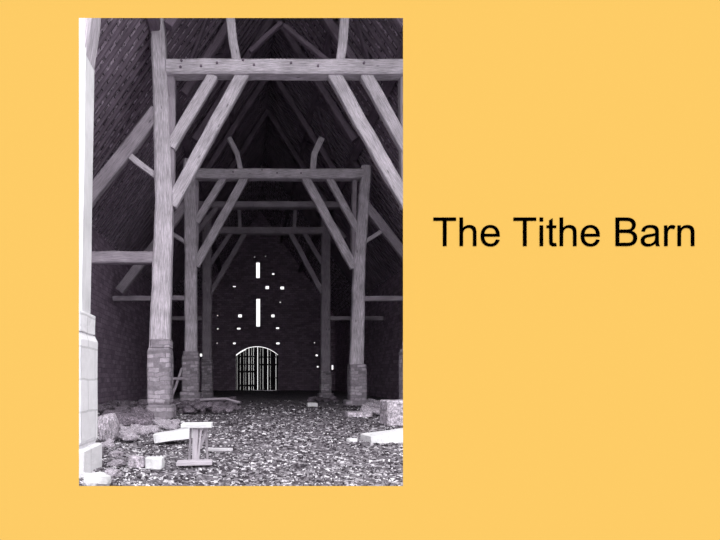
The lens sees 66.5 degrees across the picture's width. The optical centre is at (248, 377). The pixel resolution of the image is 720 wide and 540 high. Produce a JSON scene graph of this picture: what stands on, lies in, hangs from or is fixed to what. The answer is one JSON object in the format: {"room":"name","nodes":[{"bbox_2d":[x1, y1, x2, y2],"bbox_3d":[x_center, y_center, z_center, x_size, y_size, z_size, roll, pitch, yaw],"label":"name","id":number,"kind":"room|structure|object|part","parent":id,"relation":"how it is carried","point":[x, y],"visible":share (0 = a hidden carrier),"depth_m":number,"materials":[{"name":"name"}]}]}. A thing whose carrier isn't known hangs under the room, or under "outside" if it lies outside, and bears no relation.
{"room":"barn interior","nodes":[
{"label":"barn interior","id":0,"kind":"room"},
{"bbox_2d":[90,227,184,403],"bbox_3d":[-6.870,-2.465,32.000,0.700,7.830,46.000,0,0,0],"label":"wall","id":1,"kind":"structure","parent":0,"point":[122,329],"depth_m":27.47,"materials":[{"name":"black brick"}]},
{"bbox_2d":[92,18,272,315],"bbox_3d":[-2.936,-11.417,32.175,8.367,11.989,46.350,0,0,0],"label":"ceiling","id":2,"kind":"structure","parent":0,"point":[123,215],"depth_m":22.50,"materials":[{"name":"tile"}]},
{"bbox_2d":[190,18,240,236],"bbox_3d":[-1.597,-13.028,34.050,1.600,2.202,41.900,0,0,0],"label":"purlin","id":3,"kind":"object","parent":2,"relation":"attached to","point":[225,53],"visible":0.34,"depth_m":22.74,"materials":[{"name":"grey wood"}]},
{"bbox_3d":[-0.921,-14.007,34.050,0.248,0.244,41.900,0,0,0],"label":"rail","id":4,"kind":"part","parent":3,"relation":"part of","materials":[{"name":"grey wood"}]},
{"bbox_2d":[180,18,357,97],"bbox_3d":[1.179,-13.922,20.698,7.661,6.003,0.329,0,0,0],"label":"truss","id":5,"kind":"object","parent":2,"relation":"attached to","point":[329,23],"visible":0.54,"depth_m":20.60,"materials":[{"name":"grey wood"}]},
{"bbox_2d":[199,80,346,238],"bbox_3d":[1.089,-12.281,29.373,8.603,9.282,0.680,0,0,0],"label":"truss","id":6,"kind":"object","parent":2,"relation":"attached to","point":[217,205],"visible":0.71,"depth_m":29.20,"materials":[{"name":"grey wood"}]},
{"bbox_2d":[82,390,402,485],"bbox_3d":[1.250,1.276,29.325,18.900,0.137,54.450,0,0,0],"label":"floor","id":7,"kind":"structure","parent":0,"point":[245,396],"depth_m":15.04,"materials":[{"name":"grey gravel"}]},
{"bbox_2d":[79,309,101,477],"bbox_3d":[-2.441,0.216,7.100,0.748,2.198,0.938,0,0,0],"label":"stone pier","id":8,"kind":"object","parent":7,"relation":"on","point":[90,451],"visible":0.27,"depth_m":7.03,"materials":[{"name":"white stone"}]},
{"bbox_2d":[79,18,100,313],"bbox_3d":[-2.370,-3.342,7.101,0.800,4.989,0.505,0,0,0],"label":"timber post","id":9,"kind":"object","parent":8,"relation":"on","point":[89,28],"visible":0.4,"depth_m":6.98,"materials":[{"name":"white wood"}]},
{"bbox_2d":[83,472,110,485],"bbox_3d":[-1.758,1.190,6.163,0.273,0.200,0.352,0,0,-45],"label":"boulder","id":10,"kind":"object","parent":7,"relation":"on","point":[90,478],"visible":0.8,"depth_m":6.04,"materials":[{"name":"white stone"}]},
{"bbox_2d":[98,407,109,411],"bbox_3d":[-5.340,1.135,19.439,0.591,0.266,0.357,0,0,23],"label":"rubble stone","id":11,"kind":"object","parent":7,"relation":"on","point":[101,409],"visible":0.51,"depth_m":19.27,"materials":[{"name":"grey stone"}]},
{"bbox_2d":[97,413,120,440],"bbox_3d":[-2.843,1.001,10.740,0.457,0.583,0.385,0,0,9],"label":"boulder","id":12,"kind":"object","parent":7,"relation":"on","point":[108,426],"visible":0.88,"depth_m":10.59,"materials":[{"name":"stone"}]},
{"bbox_2d":[106,443,114,447],"bbox_3d":[-2.507,1.233,9.648,0.178,0.098,0.138,0,0,-3],"label":"rubble stone","id":13,"kind":"object","parent":7,"relation":"on","point":[111,445],"visible":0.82,"depth_m":9.60,"materials":[{"name":"grey stone"}]},
{"bbox_2d":[105,401,118,404],"bbox_3d":[-5.682,1.087,22.083,0.602,0.270,0.395,0,0,17],"label":"rubble stone","id":14,"kind":"object","parent":7,"relation":"on","point":[107,402],"visible":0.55,"depth_m":21.94,"materials":[{"name":"grey stone"}]},
{"bbox_2d":[105,468,120,477],"bbox_3d":[-1.742,1.222,6.854,0.182,0.108,0.228,0,0,7],"label":"rubble stone","id":15,"kind":"object","parent":7,"relation":"on","point":[114,472],"visible":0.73,"depth_m":6.77,"materials":[{"name":"grey stone"}]},
{"bbox_2d":[109,451,122,457],"bbox_3d":[-2.114,1.222,8.485,0.214,0.124,0.299,0,0,-10],"label":"rubble stone","id":16,"kind":"object","parent":7,"relation":"on","point":[115,454],"visible":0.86,"depth_m":8.36,"materials":[{"name":"grey stone"}]},
{"bbox_2d":[108,410,123,414],"bbox_3d":[-3.832,1.091,15.382,0.427,0.282,0.544,0,0,-23],"label":"rubble stone","id":17,"kind":"object","parent":7,"relation":"on","point":[110,412],"visible":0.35,"depth_m":15.28,"materials":[{"name":"grey stone"}]},
{"bbox_2d":[107,461,125,466],"bbox_3d":[-1.896,1.234,7.625,0.246,0.100,0.218,0,0,16],"label":"rubble stone","id":18,"kind":"object","parent":7,"relation":"on","point":[112,463],"visible":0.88,"depth_m":7.54,"materials":[{"name":"grey stone"}]},
{"bbox_2d":[115,435,122,439],"bbox_3d":[-2.679,1.222,10.998,0.186,0.122,0.247,0,0,-13],"label":"rubble stone","id":19,"kind":"object","parent":7,"relation":"on","point":[119,437],"visible":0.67,"depth_m":10.89,"materials":[{"name":"grey stone"}]},
{"bbox_2d":[117,416,126,424],"bbox_3d":[-3.261,1.106,13.595,0.363,0.240,0.319,0,0,20],"label":"rubble stone","id":20,"kind":"object","parent":7,"relation":"on","point":[121,419],"visible":0.43,"depth_m":13.48,"materials":[{"name":"grey stone"}]},
{"bbox_2d":[114,406,130,410],"bbox_3d":[-4.240,1.072,17.972,0.535,0.264,0.417,0,0,29],"label":"rubble stone","id":21,"kind":"object","parent":7,"relation":"on","point":[116,408],"visible":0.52,"depth_m":17.82,"materials":[{"name":"grey stone"}]},
{"bbox_2d":[120,426,131,430],"bbox_3d":[-2.853,1.194,12.399,0.257,0.174,0.311,0,0,13],"label":"rubble stone","id":22,"kind":"object","parent":7,"relation":"on","point":[123,428],"visible":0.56,"depth_m":12.28,"materials":[{"name":"grey stone"}]},
{"bbox_2d":[118,432,136,435],"bbox_3d":[-2.539,1.206,11.171,0.375,0.158,0.246,-1,1,-29],"label":"rubble stone","id":23,"kind":"object","parent":7,"relation":"on","point":[122,433],"visible":0.44,"depth_m":11.10,"materials":[{"name":"grey stone"}]},
{"bbox_2d":[123,434,138,441],"bbox_3d":[-2.396,1.204,10.761,0.319,0.150,0.234,0,0,-44],"label":"rubble stone","id":24,"kind":"object","parent":7,"relation":"on","point":[126,437],"visible":1,"depth_m":10.67,"materials":[{"name":"grey stone"}]},
{"bbox_2d":[129,401,135,406],"bbox_3d":[-4.679,1.063,21.293,0.332,0.300,0.472,0,0,-20],"label":"rubble stone","id":25,"kind":"object","parent":7,"relation":"on","point":[131,404],"visible":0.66,"depth_m":21.09,"materials":[{"name":"grey stone"}]},
{"bbox_2d":[127,416,139,420],"bbox_3d":[-2.938,1.121,13.650,0.357,0.278,0.343,0,0,15],"label":"rubble stone","id":26,"kind":"object","parent":7,"relation":"on","point":[131,418],"visible":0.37,"depth_m":13.53,"materials":[{"name":"grey stone"}]},
{"bbox_2d":[127,429,141,434],"bbox_3d":[-2.519,1.194,11.695,0.296,0.182,0.310,0,0,12],"label":"rubble stone","id":27,"kind":"object","parent":7,"relation":"on","point":[137,431],"visible":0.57,"depth_m":11.57,"materials":[{"name":"grey stone"}]},
{"bbox_2d":[127,456,143,467],"bbox_3d":[-1.610,1.194,7.575,0.236,0.163,0.211,0,0,-11],"label":"stone block","id":28,"kind":"object","parent":7,"relation":"on","point":[132,461],"visible":0.9,"depth_m":7.48,"materials":[{"name":"grey stone"}]},
{"bbox_2d":[133,418,150,425],"bbox_3d":[-2.668,1.119,13.358,0.470,0.228,0.369,0,0,-23],"label":"rubble stone","id":29,"kind":"object","parent":7,"relation":"on","point":[144,421],"visible":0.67,"depth_m":13.24,"materials":[{"name":"grey stone"}]},
{"bbox_2d":[139,430,149,435],"bbox_3d":[-2.337,1.211,11.770,0.316,0.136,0.209,0,0,-14],"label":"rubble stone","id":30,"kind":"object","parent":7,"relation":"on","point":[143,432],"visible":0.7,"depth_m":11.70,"materials":[{"name":"grey stone"}]},
{"bbox_2d":[150,427,157,432],"bbox_3d":[-2.200,1.199,12.281,0.212,0.143,0.239,0,0,-11],"label":"rubble stone","id":31,"kind":"object","parent":7,"relation":"on","point":[155,429],"visible":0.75,"depth_m":12.19,"materials":[{"name":"grey stone"}]},
{"bbox_2d":[144,456,163,469],"bbox_3d":[-1.336,1.183,7.487,0.243,0.186,0.207,0,0,3],"label":"stone block","id":32,"kind":"object","parent":7,"relation":"on","point":[151,462],"visible":0.97,"depth_m":7.39,"materials":[{"name":"white stone"}]},
{"bbox_2d":[145,339,176,418],"bbox_3d":[-2.803,0.048,16.998,0.870,2.563,0.950,0,0,0],"label":"stone pier","id":33,"kind":"object","parent":7,"relation":"on","point":[159,355],"visible":0.88,"depth_m":16.58,"materials":[{"name":"grey brick"}]},
{"bbox_2d":[91,18,402,348],"bbox_3d":[1.200,-8.893,16.898,15.249,16.053,0.738,0,0,0],"label":"truss","id":34,"kind":"object","parent":33,"relation":"on","point":[159,119],"visible":0.6,"depth_m":16.80,"materials":[{"name":"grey wood"}]},
{"bbox_3d":[-2.780,-6.489,16.951,0.752,11.245,0.524,0,0,0],"label":"post","id":35,"kind":"part","parent":34,"relation":"part of","materials":[{"name":"grey wood"}]},
{"bbox_2d":[156,422,168,428],"bbox_3d":[-2.185,1.208,13.540,0.375,0.168,0.300,0,0,-19],"label":"rubble stone","id":36,"kind":"object","parent":7,"relation":"on","point":[161,425],"visible":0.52,"depth_m":13.43,"materials":[{"name":"grey stone"}]},
{"bbox_2d":[169,426,177,429],"bbox_3d":[-1.840,1.218,12.952,0.206,0.117,0.159,0,0,10],"label":"rubble stone","id":37,"kind":"object","parent":7,"relation":"on","point":[170,427],"visible":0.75,"depth_m":12.89,"materials":[{"name":"grey stone"}]},
{"bbox_2d":[168,424,179,429],"bbox_3d":[-1.887,1.217,13.260,0.297,0.136,0.301,0,0,31],"label":"rubble stone","id":38,"kind":"object","parent":7,"relation":"on","point":[177,425],"visible":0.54,"depth_m":13.22,"materials":[{"name":"grey stone"}]},
{"bbox_2d":[173,368,182,395],"bbox_3d":[-3.004,0.423,21.501,0.696,1.686,0.100,0,0,0],"label":"pole","id":39,"kind":"object","parent":7,"relation":"on","point":[181,369],"visible":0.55,"depth_m":21.46,"materials":[{"name":"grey wood"}]},
{"bbox_2d":[173,377,183,379],"bbox_3d":[-2.864,0.026,21.499,0.490,0.133,0.128,0,0,0],"label":"pole","id":40,"kind":"object","parent":39,"relation":"on","point":[174,378],"visible":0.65,"depth_m":21.44,"materials":[{"name":"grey wood"}]},
{"bbox_2d":[180,400,189,404],"bbox_3d":[-2.603,1.012,21.576,0.374,0.243,0.443,0,0,21],"label":"rubble stone","id":41,"kind":"object","parent":7,"relation":"on","point":[182,402],"visible":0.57,"depth_m":21.41,"materials":[{"name":"grey stone"}]},
{"bbox_2d":[181,407,193,413],"bbox_3d":[-2.176,1.152,18.785,0.410,0.252,0.569,0,0,-17],"label":"rubble stone","id":42,"kind":"object","parent":7,"relation":"on","point":[189,409],"visible":1,"depth_m":18.61,"materials":[{"name":"grey stone"}]},
{"bbox_2d":[180,351,200,401],"bbox_3d":[-2.734,0.030,25.003,0.953,2.582,0.961,0,0,0],"label":"stone pier","id":43,"kind":"object","parent":7,"relation":"on","point":[190,360],"visible":0.89,"depth_m":24.58,"materials":[{"name":"grey brick"}]},
{"bbox_2d":[176,459,211,465],"bbox_3d":[-0.780,1.211,7.640,0.501,0.067,0.264,0,0,-2],"label":"plank","id":44,"kind":"object","parent":7,"relation":"on","point":[195,462],"visible":1,"depth_m":7.52,"materials":[{"name":"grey wood"}]},
{"bbox_2d":[181,422,212,459],"bbox_3d":[-0.783,0.963,8.028,0.451,0.578,0.322,0,0,0],"label":"wooden stool","id":45,"kind":"object","parent":7,"relation":"on","point":[194,436],"visible":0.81,"depth_m":7.92,"materials":[{"name":"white wood"}]},
{"bbox_3d":[-0.898,0.994,8.131,0.043,0.516,0.083,0,0,-39],"label":"leg","id":46,"kind":"part","parent":45,"relation":"part of","materials":[{"name":"grey wood"}]},
{"bbox_3d":[-0.801,0.994,7.958,0.095,0.516,0.103,0,0,0],"label":"leg","id":47,"kind":"part","parent":45,"relation":"part of","materials":[{"name":"grey wood"}]},
{"bbox_3d":[-0.783,0.710,8.028,0.451,0.073,0.322,0,0,0],"label":"seat","id":48,"kind":"part","parent":45,"relation":"part of","materials":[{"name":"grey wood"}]},
{"bbox_3d":[-0.733,0.994,7.912,0.093,0.515,0.038,0,0,-36],"label":"leg","id":49,"kind":"part","parent":45,"relation":"part of","materials":[{"name":"grey wood"}]},
{"bbox_3d":[-0.648,0.994,8.133,0.064,0.516,0.063,0,0,0],"label":"leg","id":50,"kind":"part","parent":45,"relation":"part of","materials":[{"name":"grey wood"}]},
{"bbox_2d":[201,358,213,397],"bbox_3d":[-2.653,0.025,34.005,0.782,2.600,0.944,0,0,0],"label":"stone pier","id":51,"kind":"object","parent":7,"relation":"on","point":[207,363],"visible":0.9,"depth_m":33.58,"materials":[{"name":"grey brick"}]},
{"bbox_2d":[171,109,383,370],"bbox_3d":[1.138,-8.653,33.877,14.795,16.547,0.676,0,0,0],"label":"truss","id":52,"kind":"object","parent":51,"relation":"on","point":[323,287],"visible":0.79,"depth_m":33.70,"materials":[{"name":"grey wood"}]},
{"bbox_3d":[-2.664,-5.785,33.949,0.615,9.042,0.531,0,0,0],"label":"post","id":53,"kind":"part","parent":52,"relation":"part of","materials":[{"name":"grey wood"}]},
{"bbox_3d":[4.868,-5.343,33.950,0.622,9.927,0.529,0,0,0],"label":"post","id":54,"kind":"part","parent":52,"relation":"part of","materials":[{"name":"grey wood"}]},
{"bbox_2d":[211,408,222,412],"bbox_3d":[-1.127,1.172,19.025,0.326,0.198,0.416,0,0,29],"label":"rubble stone","id":55,"kind":"object","parent":7,"relation":"on","point":[215,410],"visible":1,"depth_m":18.88,"materials":[{"name":"grey stone"}]},
{"bbox_2d":[208,448,232,450],"bbox_3d":[-0.503,1.210,9.006,0.449,0.066,0.146,0,0,27],"label":"plank","id":56,"kind":"object","parent":7,"relation":"on","point":[209,449],"visible":0.96,"depth_m":8.95,"materials":[{"name":"grey wood"}]},
{"bbox_2d":[223,407,232,412],"bbox_3d":[-0.760,1.154,19.397,0.348,0.216,0.340,0,0,-12],"label":"rubble stone","id":57,"kind":"object","parent":7,"relation":"on","point":[227,409],"visible":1,"depth_m":19.28,"materials":[{"name":"grey stone"}]},
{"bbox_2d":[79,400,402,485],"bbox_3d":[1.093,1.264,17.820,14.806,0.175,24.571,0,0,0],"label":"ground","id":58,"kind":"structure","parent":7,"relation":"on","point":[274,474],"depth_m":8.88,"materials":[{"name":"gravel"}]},
{"bbox_2d":[153,428,192,443],"bbox_3d":[-1.477,1.117,10.406,0.768,0.276,0.519,0,0,-8],"label":"stone slab","id":59,"kind":"object","parent":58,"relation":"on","point":[164,436],"visible":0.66,"depth_m":10.17,"materials":[{"name":"white stone"}]},
{"bbox_2d":[307,402,317,406],"bbox_3d":[2.812,1.185,23.794,0.464,0.189,0.306,0,0,-6],"label":"stone block","id":60,"kind":"object","parent":7,"relation":"on","point":[309,404],"visible":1,"depth_m":23.65,"materials":[{"name":"white stone"}]},
{"bbox_2d":[318,371,332,397],"bbox_3d":[4.864,0.434,33.999,0.917,1.776,0.960,0,0,0],"label":"stone pier","id":61,"kind":"object","parent":7,"relation":"on","point":[325,377],"visible":0.83,"depth_m":33.58,"materials":[{"name":"grey brick"}]},
{"bbox_2d":[346,438,357,441],"bbox_3d":[2.042,1.229,10.571,0.199,0.084,0.160,0,0,-17],"label":"chip","id":62,"kind":"object","parent":7,"relation":"on","point":[347,439],"visible":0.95,"depth_m":10.51,"materials":[{"name":"white stone"}]},
{"bbox_2d":[343,364,369,405],"bbox_3d":[5.029,0.327,25.001,1.090,1.982,0.958,0,0,0],"label":"stone pier","id":63,"kind":"object","parent":7,"relation":"on","point":[356,373],"visible":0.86,"depth_m":24.58,"materials":[{"name":"grey brick"}]},
{"bbox_2d":[113,18,402,363],"bbox_3d":[1.189,-8.715,24.895,15.078,16.424,0.727,0,0,0],"label":"truss","id":64,"kind":"object","parent":63,"relation":"on","point":[355,258],"visible":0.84,"depth_m":24.73,"materials":[{"name":"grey wood"}]},
{"bbox_2d":[146,18,159,33],"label":"plate","id":65,"kind":"object","parent":64,"relation":"on","point":[153,24],"depth_m":16.40,"materials":[{"name":"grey wood"}]},
{"bbox_2d":[176,87,182,124],"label":"plate","id":66,"kind":"object","parent":64,"relation":"on","point":[179,112],"depth_m":21.66,"materials":[{"name":"brown wood"}]},
{"bbox_2d":[182,131,192,157],"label":"plate","id":67,"kind":"object","parent":64,"relation":"on","point":[186,143],"depth_m":25.03,"materials":[{"name":"brown wood"}]},
{"bbox_3d":[-2.738,-5.702,24.951,0.640,8.995,0.528,0,0,0],"label":"post","id":68,"kind":"part","parent":64,"relation":"part of","materials":[{"name":"grey wood"}]},
{"bbox_3d":[5.192,-5.195,24.950,0.979,9.385,0.528,0,0,0],"label":"post","id":69,"kind":"part","parent":64,"relation":"part of","materials":[{"name":"grey wood"}]},
{"bbox_2d":[344,411,371,416],"bbox_3d":[3.591,1.193,17.531,0.817,0.182,0.512,0,0,-6],"label":"stone slab","id":70,"kind":"object","parent":7,"relation":"on","point":[346,413],"visible":0.98,"depth_m":17.29,"materials":[{"name":"grey stone"}]},
{"bbox_2d":[360,408,372,411],"bbox_3d":[3.941,1.145,17.925,0.398,0.288,0.453,0,0,-7],"label":"rubble stone","id":71,"kind":"object","parent":7,"relation":"on","point":[362,409],"visible":0.5,"depth_m":17.81,"materials":[{"name":"grey stone"}]},
{"bbox_2d":[361,404,379,408],"bbox_3d":[4.683,1.173,20.186,0.832,0.349,0.631,0,0,17],"label":"stone slab","id":72,"kind":"object","parent":7,"relation":"on","point":[363,405],"visible":0.34,"depth_m":19.98,"materials":[{"name":"grey stone"}]},
{"bbox_2d":[372,409,379,415],"bbox_3d":[4.331,1.173,18.270,0.444,0.219,0.479,0,0,44],"label":"rubble stone","id":73,"kind":"object","parent":7,"relation":"on","point":[376,412],"visible":0.53,"depth_m":18.08,"materials":[{"name":"grey stone"}]},
{"bbox_2d":[361,427,402,443],"bbox_3d":[2.977,1.171,10.740,1.332,0.326,0.721,0,0,-8],"label":"stone slab","id":74,"kind":"object","parent":7,"relation":"on","point":[392,435],"visible":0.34,"depth_m":10.38,"materials":[{"name":"white stone"}]},
{"bbox_2d":[380,399,402,426],"bbox_3d":[3.936,0.929,14.175,0.767,0.706,0.630,0,0,-6],"label":"stone block","id":75,"kind":"object","parent":7,"relation":"on","point":[391,411],"visible":0.56,"depth_m":13.87,"materials":[{"name":"grey stone"}]},
{"bbox_2d":[399,340,402,399],"bbox_3d":[5.297,0.048,17.001,0.905,2.560,0.960,0,0,0],"label":"stone pier","id":76,"kind":"object","parent":7,"relation":"on","point":[400,350],"visible":0.04,"depth_m":17.19,"materials":[{"name":"grey stone"}]},
{"bbox_3d":[-1.647,1.139,19.044,0.186,0.137,0.214,-8,-6,6],"label":"rubble stone","id":77,"kind":"object","parent":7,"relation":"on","visible":0},
{"bbox_2d":[194,403,202,409],"bbox_3d":[-1.788,1.023,18.955,0.278,0.234,0.375,0,0,44],"label":"rubble stone","id":78,"kind":"object","parent":77,"relation":"on","point":[199,406],"visible":1,"depth_m":18.85,"materials":[{"name":"grey stone"}]},
{"bbox_2d":[201,401,211,407],"bbox_3d":[-1.553,0.971,19.265,0.418,0.267,0.446,0,0,33],"label":"rubble stone","id":79,"kind":"object","parent":77,"relation":"on","point":[206,404],"visible":0.81,"depth_m":19.09,"materials":[{"name":"grey stone"}]},
{"bbox_3d":[-2.828,1.218,14.623,0.266,0.121,0.253,0,-3,23],"label":"rubble stone","id":80,"kind":"object","parent":7,"relation":"on","visible":0},
{"bbox_2d":[142,412,154,419],"bbox_3d":[-2.740,1.051,14.502,0.358,0.264,0.500,0,0,-7],"label":"rubble stone","id":81,"kind":"object","parent":80,"relation":"on","point":[151,415],"visible":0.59,"depth_m":14.31,"materials":[{"name":"grey stone"}]},
{"bbox_3d":[-1.369,1.170,19.588,0.257,0.204,0.309,-1,-4,-20],"label":"rubble stone","id":82,"kind":"object","parent":7,"relation":"on","visible":0},
{"bbox_2d":[207,404,220,409],"bbox_3d":[-1.287,1.076,19.510,0.551,0.235,0.370,0,0,16],"label":"rubble stone","id":83,"kind":"object","parent":82,"relation":"on","point":[213,405],"visible":0.57,"depth_m":19.35,"materials":[{"name":"grey stone"}]},
{"bbox_3d":[-3.131,1.207,13.431,0.267,0.135,0.222,1,6,-18],"label":"rubble stone","id":84,"kind":"object","parent":7,"relation":"on","visible":0},
{"bbox_2d":[122,420,132,425],"bbox_3d":[-3.031,1.127,13.343,0.263,0.133,0.268,0,0,-28],"label":"rubble stone","id":85,"kind":"object","parent":84,"relation":"on","point":[129,422],"visible":0.93,"depth_m":13.25,"materials":[{"name":"grey stone"}]},
{"bbox_2d":[197,211,334,390],"bbox_3d":[1.180,-7.931,55.175,16.600,18.962,0.350,0,0,0],"label":"wall","id":86,"kind":"structure","parent":0,"point":[297,316],"depth_m":55.00,"materials":[{"name":"black brick"}]},
{"bbox_2d":[236,347,277,389],"bbox_3d":[0.841,-0.909,55.090,4.344,4.604,0.120,0,0,0],"label":"door","id":87,"kind":"structure","parent":86,"relation":"in","point":[267,359],"depth_m":55.10,"materials":[{"name":"black wood"}]},
{"bbox_3d":[-0.232,-0.660,55.060,1.909,0.200,0.060,0,0,0],"label":"rail","id":88,"kind":"part","parent":87,"relation":"part of","materials":[{"name":"black wood"}]},
{"bbox_3d":[1.961,-2.167,55.060,1.857,0.120,0.060,0,0,0],"label":"rail","id":89,"kind":"part","parent":87,"relation":"part of","materials":[{"name":"black wood"}]},
{"bbox_2d":[260,18,402,315],"bbox_3d":[5.296,-11.417,32.175,8.368,11.989,46.350,0,0,0],"label":"ceiling","id":90,"kind":"structure","parent":0,"point":[382,38],"depth_m":29.77,"materials":[{"name":"wood"}]},
{"bbox_2d":[280,18,369,242],"bbox_3d":[3.964,-13.029,34.050,1.604,2.211,41.900,0,0,0],"label":"purlin","id":91,"kind":"object","parent":90,"relation":"attached to","point":[326,51],"visible":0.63,"depth_m":27.01,"materials":[{"name":"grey wood"}]},
{"bbox_3d":[3.285,-14.011,34.050,0.245,0.247,41.900,0,0,0],"label":"rail","id":92,"kind":"part","parent":91,"relation":"part of","materials":[{"name":"grey wood"}]},
{"bbox_2d":[345,136,363,168],"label":"plate","id":93,"kind":"object","parent":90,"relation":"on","point":[352,163],"depth_m":25.94,"materials":[{"name":"brown wood"}]},
{"bbox_2d":[0,0,719,539],"bbox_3d":[0.460,-0.225,2.215,3.320,2.950,0.030,0,0,0],"label":"wall","id":94,"kind":"structure","parent":0,"point":[567,391],"depth_m":2.20,"materials":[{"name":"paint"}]},
{"bbox_2d":[433,217,694,246],"bbox_3d":[1.299,-0.602,2.199,1.077,0.120,0.002,0,0,0],"label":"lettering","id":95,"kind":"object","parent":94,"relation":"attached to","point":[550,226],"depth_m":2.20,"materials":[{"name":"black paint"}]},
{"bbox_2d":[335,269,402,399],"bbox_3d":[9.230,-2.465,34.500,0.700,7.830,41.000,0,0,0],"label":"wall","id":96,"kind":"structure","parent":0,"point":[383,339],"depth_m":36.27,"materials":[{"name":"black brick"}]},
{"bbox_3d":[-3.251,1.147,15.998,0.367,0.241,0.616,4,-3,-2],"label":"rubble stone","id":97,"kind":"object","parent":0,"visible":0},
{"bbox_3d":[-3.215,1.047,16.151,0.401,0.211,0.520,-7,-6,31],"label":"rubble stone","id":98,"kind":"object","parent":97,"relation":"on","visible":0},
{"bbox_2d":[130,408,144,412],"bbox_3d":[-3.344,1.029,16.038,0.395,0.290,0.576,0,0,-29],"label":"rubble stone","id":99,"kind":"object","parent":98,"relation":"on","point":[140,410],"visible":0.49,"depth_m":15.84,"materials":[{"name":"grey stone"}]},
{"bbox_3d":[-1.040,1.111,21.634,0.211,0.154,0.323,-3,-1,-8],"label":"rubble stone","id":100,"kind":"object","parent":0,"visible":0},
{"bbox_2d":[200,398,239,403],"bbox_3d":[-1.163,0.919,21.503,1.632,0.264,0.118,0,0,0],"label":"pole","id":101,"kind":"object","parent":100,"relation":"on","point":[201,399],"visible":1,"depth_m":21.46,"materials":[{"name":"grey wood"}]},
{"bbox_3d":[-3.341,1.093,15.299,0.435,0.201,0.259,-5,8,-14],"label":"rubble stone","id":102,"kind":"object","parent":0,"visible":0},
{"bbox_2d":[123,412,138,415],"bbox_3d":[-3.403,1.089,15.157,0.553,0.240,0.435,0,0,-35],"label":"rubble stone","id":103,"kind":"object","parent":102,"relation":"on","point":[130,413],"visible":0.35,"depth_m":15.03,"materials":[{"name":"grey stone"}]}
]}

